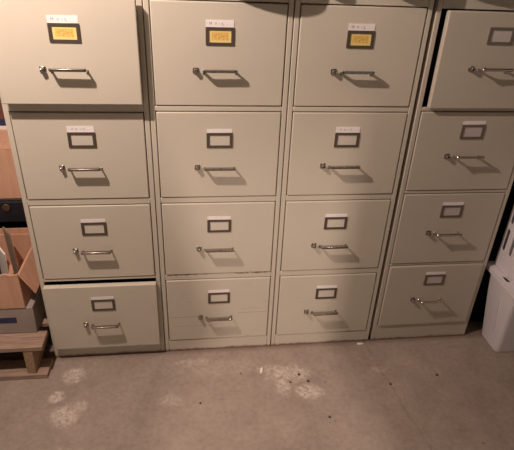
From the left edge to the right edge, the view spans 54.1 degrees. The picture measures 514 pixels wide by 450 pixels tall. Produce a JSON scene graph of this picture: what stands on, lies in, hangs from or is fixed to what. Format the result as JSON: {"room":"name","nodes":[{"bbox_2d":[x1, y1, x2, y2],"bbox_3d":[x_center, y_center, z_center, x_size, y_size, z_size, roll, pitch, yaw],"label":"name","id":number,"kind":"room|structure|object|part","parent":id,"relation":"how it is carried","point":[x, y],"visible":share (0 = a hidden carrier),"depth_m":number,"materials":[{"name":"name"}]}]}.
{"room":"storage room","nodes":[
{"label":"storage room","id":0,"kind":"room"},
{"bbox_2d":[0,321,513,449],"bbox_3d":[-0.013,1.189,0.947,5.600,0.100,4.600,-1,30,-7],"label":"floor","id":1,"kind":"structure","parent":0,"point":[145,400],"depth_m":1.82,"materials":[{"name":"concrete"}]},
{"bbox_2d":[0,198,25,221],"bbox_3d":[-1.425,-0.532,1.836,1.200,1.900,0.421,-1,30,-7],"label":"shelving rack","id":2,"kind":"object","parent":1,"relation":"on","point":[11,210],"visible":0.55,"depth_m":1.94,"materials":[{"name":"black metal"}]},
{"bbox_2d":[0,130,21,198],"bbox_3d":[-1.045,-0.273,2.010,0.405,0.203,0.353,-1,30,-7],"label":"cardboard box","id":3,"kind":"object","parent":2,"relation":"on","point":[9,185],"visible":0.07,"depth_m":1.88,"materials":[{"name":"brown cardboard"}]},
{"bbox_3d":[-1.015,-0.418,2.046,0.300,0.016,0.140,-1,30,-7],"label":"paper pad","id":4,"kind":"object","parent":3,"relation":"on","visible":0},
{"bbox_2d":[0,119,5,125],"bbox_3d":[-1.022,-0.436,2.035,0.300,0.026,0.140,-1,30,-7],"label":"book","id":5,"kind":"object","parent":4,"relation":"on","point":[2,121],"visible":0.02,"depth_m":1.98,"materials":[{"name":"blue paper"}]},
{"bbox_2d":[0,99,4,118],"bbox_3d":[-1.021,-0.492,2.003,0.297,0.101,0.142,-1,30,-7],"label":"carton","id":6,"kind":"object","parent":5,"relation":"on","point":[1,108],"visible":0.02,"depth_m":1.96,"materials":[{"name":"red cardboard"}]},
{"bbox_2d":[0,221,27,227],"bbox_3d":[-1.589,-0.520,2.106,1.440,1.600,0.020,-1,30,-7],"label":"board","id":7,"kind":"object","parent":1,"relation":"on","point":[22,224],"visible":0.02,"depth_m":2.45,"materials":[{"name":"black"}]},
{"bbox_2d":[0,311,52,380],"bbox_3d":[-1.268,0.364,2.044,0.920,0.150,0.616,-1,30,-7],"label":"wooden pallet","id":8,"kind":"object","parent":1,"relation":"on","point":[32,345],"visible":0.25,"depth_m":1.85,"materials":[{"name":"brown wood"}]},
{"bbox_2d":[0,285,45,333],"bbox_3d":[-1.062,0.255,1.982,0.458,0.117,0.401,-1,30,-7],"label":"carton","id":9,"kind":"object","parent":8,"relation":"on","point":[28,319],"visible":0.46,"depth_m":1.84,"materials":[{"name":"white cardboard"}]},
{"bbox_2d":[0,228,39,308],"bbox_3d":[-1.008,0.158,1.866,0.421,0.166,0.290,-1,30,-7],"label":"cardboard box","id":10,"kind":"object","parent":9,"relation":"on","point":[16,290],"visible":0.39,"depth_m":1.81,"materials":[{"name":"brown cardboard"}]},
{"bbox_2d":[0,247,7,273],"bbox_3d":[-0.920,0.169,1.832,0.020,0.180,0.070,-22,38,-36],"label":"folder","id":11,"kind":"object","parent":10,"relation":"in","point":[3,262],"visible":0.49,"depth_m":1.80,"materials":[{"name":"white paper"}]},
{"bbox_2d":[2,226,18,273],"bbox_3d":[-0.921,0.114,1.892,0.005,0.218,0.078,-22,38,-36],"label":"folder","id":12,"kind":"object","parent":10,"relation":"in","point":[6,233],"visible":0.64,"depth_m":1.87,"materials":[{"name":"cardboard"}]},
{"bbox_2d":[0,0,164,356],"bbox_3d":[-0.586,-0.217,1.913,0.422,1.345,0.730,-1,30,-7],"label":"filing cabinet","id":13,"kind":"object","parent":1,"relation":"on","point":[74,91],"visible":0.99,"depth_m":1.58,"materials":[{"name":"metal"}]},
{"bbox_3d":[-0.521,-0.519,1.361,0.083,0.050,0.002,-1,30,-7],"label":"label frame","id":14,"kind":"part","parent":13,"relation":"part of","materials":[{"name":"brown metal"}]},
{"bbox_3d":[-0.523,-0.426,1.397,0.103,0.020,0.033,-1,29,-7],"label":"handle","id":15,"kind":"part","parent":13,"relation":"part of","materials":[{"name":"silver metal"}]},
{"bbox_3d":[-0.528,-0.479,1.398,0.394,0.286,0.022,-1,30,-7],"label":"drawer","id":16,"kind":"part","parent":13,"relation":"part of","materials":[{"name":"paint"}]},
{"bbox_3d":[-0.545,-0.216,1.587,0.386,0.288,0.022,-1,30,-7],"label":"drawer","id":17,"kind":"part","parent":13,"relation":"part of","materials":[{"name":"paint"}]},
{"bbox_3d":[-0.538,-0.261,1.547,0.083,0.050,0.002,-1,30,-7],"label":"label frame","id":18,"kind":"part","parent":13,"relation":"part of","materials":[{"name":"brown metal"}]},
{"bbox_3d":[-0.540,-0.173,1.580,0.103,0.020,0.033,-1,30,-7],"label":"handle","id":19,"kind":"part","parent":13,"relation":"part of","materials":[{"name":"silver metal"}]},
{"bbox_3d":[-0.558,0.057,1.742,0.386,0.289,0.022,-1,30,-7],"label":"drawer","id":20,"kind":"part","parent":13,"relation":"part of","materials":[{"name":"paint"}]},
{"bbox_3d":[-0.551,0.013,1.703,0.083,0.050,0.002,-1,30,-7],"label":"label frame","id":21,"kind":"part","parent":13,"relation":"part of","materials":[{"name":"brown metal"}]},
{"bbox_3d":[-0.553,0.095,1.732,0.103,0.020,0.033,-1,28,-7],"label":"handle","id":22,"kind":"part","parent":13,"relation":"part of","materials":[{"name":"silver metal"}]},
{"bbox_3d":[-0.568,0.340,1.878,0.394,0.289,0.022,-1,30,-7],"label":"drawer","id":23,"kind":"part","parent":13,"relation":"part of","materials":[{"name":"paint"}]},
{"bbox_3d":[-0.561,0.293,1.837,0.083,0.050,0.002,-1,30,-7],"label":"label frame","id":24,"kind":"part","parent":13,"relation":"part of","materials":[{"name":"brown metal"}]},
{"bbox_3d":[-0.563,0.377,1.867,0.103,0.020,0.033,-2,30,-7],"label":"handle","id":25,"kind":"part","parent":13,"relation":"part of","materials":[{"name":"silver metal"}]},
{"bbox_2d":[143,0,293,350],"bbox_3d":[-0.166,-0.236,1.980,0.423,1.345,0.696,-1,30,-7],"label":"filing cabinet","id":26,"kind":"object","parent":1,"relation":"on","point":[218,70],"visible":1,"depth_m":1.63,"materials":[{"name":"metal"}]},
{"bbox_3d":[-0.149,0.321,1.950,0.386,0.287,0.022,-1,30,-7],"label":"drawer","id":27,"kind":"part","parent":26,"relation":"part of","materials":[{"name":"paint"}]},
{"bbox_3d":[-0.136,0.047,1.794,0.386,0.290,0.022,-1,30,-7],"label":"drawer","id":28,"kind":"part","parent":26,"relation":"part of","materials":[{"name":"paint"}]},
{"bbox_3d":[-0.123,-0.228,1.638,0.386,0.290,0.022,-1,30,-7],"label":"drawer","id":29,"kind":"part","parent":26,"relation":"part of","materials":[{"name":"paint"}]},
{"bbox_3d":[-0.111,-0.499,1.484,0.386,0.294,0.022,-1,30,-7],"label":"drawer","id":30,"kind":"part","parent":26,"relation":"part of","materials":[{"name":"paint"}]},
{"bbox_3d":[-0.144,0.277,1.911,0.083,0.050,0.002,-1,30,-7],"label":"label frame","id":31,"kind":"part","parent":26,"relation":"part of","materials":[{"name":"brown metal"}]},
{"bbox_3d":[-0.146,0.363,1.942,0.103,0.020,0.033,-1,29,-7],"label":"handle","id":32,"kind":"part","parent":26,"relation":"part of","materials":[{"name":"silver metal"}]},
{"bbox_3d":[-0.131,0.004,1.755,0.083,0.050,0.002,-1,30,-7],"label":"label frame","id":33,"kind":"part","parent":26,"relation":"part of","materials":[{"name":"brown metal"}]},
{"bbox_3d":[-0.133,0.091,1.787,0.103,0.020,0.033,-1,29,-7],"label":"handle","id":34,"kind":"part","parent":26,"relation":"part of","materials":[{"name":"silver metal"}]},
{"bbox_3d":[-0.119,-0.269,1.601,0.083,0.050,0.002,-1,30,-7],"label":"label frame","id":35,"kind":"part","parent":26,"relation":"part of","materials":[{"name":"brown metal"}]},
{"bbox_3d":[-0.121,-0.180,1.634,0.103,0.020,0.033,-1,31,-7],"label":"handle","id":36,"kind":"part","parent":26,"relation":"part of","materials":[{"name":"silver metal"}]},
{"bbox_3d":[-0.106,-0.542,1.446,0.083,0.050,0.002,-1,30,-7],"label":"label frame","id":37,"kind":"part","parent":26,"relation":"part of","materials":[{"name":"brown metal"}]},
{"bbox_3d":[-0.108,-0.449,1.482,0.103,0.020,0.033,-2,30,-8],"label":"handle","id":38,"kind":"part","parent":26,"relation":"part of","materials":[{"name":"silver metal"}]},
{"bbox_2d":[270,0,434,345],"bbox_3d":[0.252,-0.246,2.032,0.414,1.345,0.696,-1,30,-7],"label":"filing cabinet","id":39,"kind":"object","parent":1,"relation":"on","point":[354,72],"visible":0.98,"depth_m":1.68,"materials":[{"name":"metal"}]},
{"bbox_3d":[0.268,0.349,1.992,0.103,0.020,0.033,-1,29,-7],"label":"handle","id":40,"kind":"part","parent":39,"relation":"part of","materials":[{"name":"silver metal"}]},
{"bbox_3d":[0.269,0.311,2.002,0.377,0.287,0.022,-1,30,-7],"label":"drawer","id":41,"kind":"part","parent":39,"relation":"part of","materials":[{"name":"paint"}]},
{"bbox_3d":[0.270,0.267,1.962,0.083,0.050,0.002,-1,30,-7],"label":"label frame","id":42,"kind":"part","parent":39,"relation":"part of","materials":[{"name":"brown metal"}]},
{"bbox_3d":[0.281,0.081,1.839,0.103,0.020,0.033,-1,30,-7],"label":"handle","id":43,"kind":"part","parent":39,"relation":"part of","materials":[{"name":"silver metal"}]},
{"bbox_3d":[0.282,0.037,1.846,0.377,0.290,0.022,-1,30,-7],"label":"drawer","id":44,"kind":"part","parent":39,"relation":"part of","materials":[{"name":"paint"}]},
{"bbox_3d":[0.283,-0.006,1.807,0.083,0.050,0.002,-1,30,-7],"label":"label frame","id":45,"kind":"part","parent":39,"relation":"part of","materials":[{"name":"brown metal"}]},
{"bbox_3d":[0.294,-0.192,1.685,0.103,0.020,0.033,-1,30,-7],"label":"handle","id":46,"kind":"part","parent":39,"relation":"part of","materials":[{"name":"silver metal"}]},
{"bbox_3d":[0.295,-0.238,1.690,0.377,0.290,0.022,-1,30,-7],"label":"drawer","id":47,"kind":"part","parent":39,"relation":"part of","materials":[{"name":"paint"}]},
{"bbox_3d":[0.296,-0.279,1.652,0.083,0.050,0.002,-1,30,-7],"label":"label frame","id":48,"kind":"part","parent":39,"relation":"part of","materials":[{"name":"brown metal"}]},
{"bbox_3d":[0.306,-0.460,1.532,0.103,0.020,0.033,-1,30,-7],"label":"handle","id":49,"kind":"part","parent":39,"relation":"part of","materials":[{"name":"silver metal"}]},
{"bbox_3d":[0.307,-0.509,1.536,0.377,0.294,0.022,-1,30,-7],"label":"drawer","id":50,"kind":"part","parent":39,"relation":"part of","materials":[{"name":"paint"}]},
{"bbox_3d":[0.308,-0.552,1.497,0.083,0.050,0.002,-1,30,-7],"label":"label frame","id":51,"kind":"part","parent":39,"relation":"part of","materials":[{"name":"brown metal"}]},
{"bbox_2d":[369,0,513,339],"bbox_3d":[0.679,-0.250,2.075,0.419,1.345,0.719,-1,30,-7],"label":"filing cabinet","id":52,"kind":"object","parent":1,"relation":"on","point":[456,179],"visible":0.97,"depth_m":1.77,"materials":[{"name":"beige metal"}]},
{"bbox_3d":[0.696,0.280,2.038,0.382,0.292,0.022,-1,30,-7],"label":"drawer","id":53,"kind":"part","parent":52,"relation":"part of","materials":[{"name":"beige paint"}]},
{"bbox_3d":[0.700,0.306,2.019,0.104,0.024,0.038,-2,30,-7],"label":"handle","id":54,"kind":"part","parent":52,"relation":"part of","materials":[{"name":"silver metal"}]},
{"bbox_3d":[0.701,0.217,1.987,0.083,0.050,0.002,-1,30,-7],"label":"label frame","id":55,"kind":"part","parent":52,"relation":"part of","materials":[{"name":"metal"}]},
{"bbox_3d":[0.708,0.012,1.890,0.382,0.296,0.022,-1,30,-7],"label":"drawer","id":56,"kind":"part","parent":52,"relation":"part of","materials":[{"name":"beige paint"}]},
{"bbox_3d":[0.711,0.036,1.871,0.104,0.024,0.038,-1,30,-7],"label":"handle","id":57,"kind":"part","parent":52,"relation":"part of","materials":[{"name":"silver metal"}]},
{"bbox_3d":[0.713,-0.050,1.841,0.083,0.050,0.002,-1,30,-7],"label":"label frame","id":58,"kind":"part","parent":52,"relation":"part of","materials":[{"name":"metal"}]},
{"bbox_3d":[0.720,-0.254,1.740,0.382,0.284,0.022,-1,30,-7],"label":"drawer","id":59,"kind":"part","parent":52,"relation":"part of","materials":[{"name":"beige paint"}]},
{"bbox_3d":[0.724,-0.230,1.720,0.104,0.024,0.038,-1,28,-7],"label":"handle","id":60,"kind":"part","parent":52,"relation":"part of","materials":[{"name":"silver metal"}]},
{"bbox_3d":[0.743,-0.509,1.573,0.374,0.291,0.022,-1,30,-7],"label":"drawer","id":61,"kind":"part","parent":52,"relation":"part of","materials":[{"name":"beige paint"}]},
{"bbox_3d":[0.725,-0.313,1.692,0.083,0.050,0.002,-1,30,-7],"label":"label frame","id":62,"kind":"part","parent":52,"relation":"part of","materials":[{"name":"metal"}]},
{"bbox_3d":[0.738,-0.478,1.557,0.104,0.024,0.038,-1,31,-7],"label":"handle","id":63,"kind":"part","parent":52,"relation":"part of","materials":[{"name":"silver metal"}]},
{"bbox_3d":[0.740,-0.571,1.523,0.083,0.050,0.002,-1,30,-7],"label":"label frame","id":64,"kind":"part","parent":52,"relation":"part of","materials":[{"name":"metal"}]},
{"bbox_2d":[468,180,513,321],"bbox_3d":[1.256,-0.119,1.988,0.684,1.250,0.015,-1,30,-7],"label":"wall","id":65,"kind":"structure","parent":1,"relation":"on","point":[478,310],"depth_m":2.09,"materials":[{"name":"black"}]},
{"bbox_2d":[482,261,513,351],"bbox_3d":[1.191,0.352,2.061,0.518,0.354,0.235,-1,30,-7],"label":"storage tote","id":66,"kind":"object","parent":1,"relation":"on","point":[498,323],"visible":0.9,"depth_m":2.03,"materials":[{"name":"grey plastic"}]},
{"bbox_2d":[495,205,513,282],"bbox_3d":[1.206,0.019,1.876,0.464,0.404,0.186,-1,30,-7],"label":"crate","id":67,"kind":"object","parent":66,"relation":"on","point":[504,260],"visible":1,"depth_m":1.94,"materials":[{"name":"grey plastic"}]}
]}

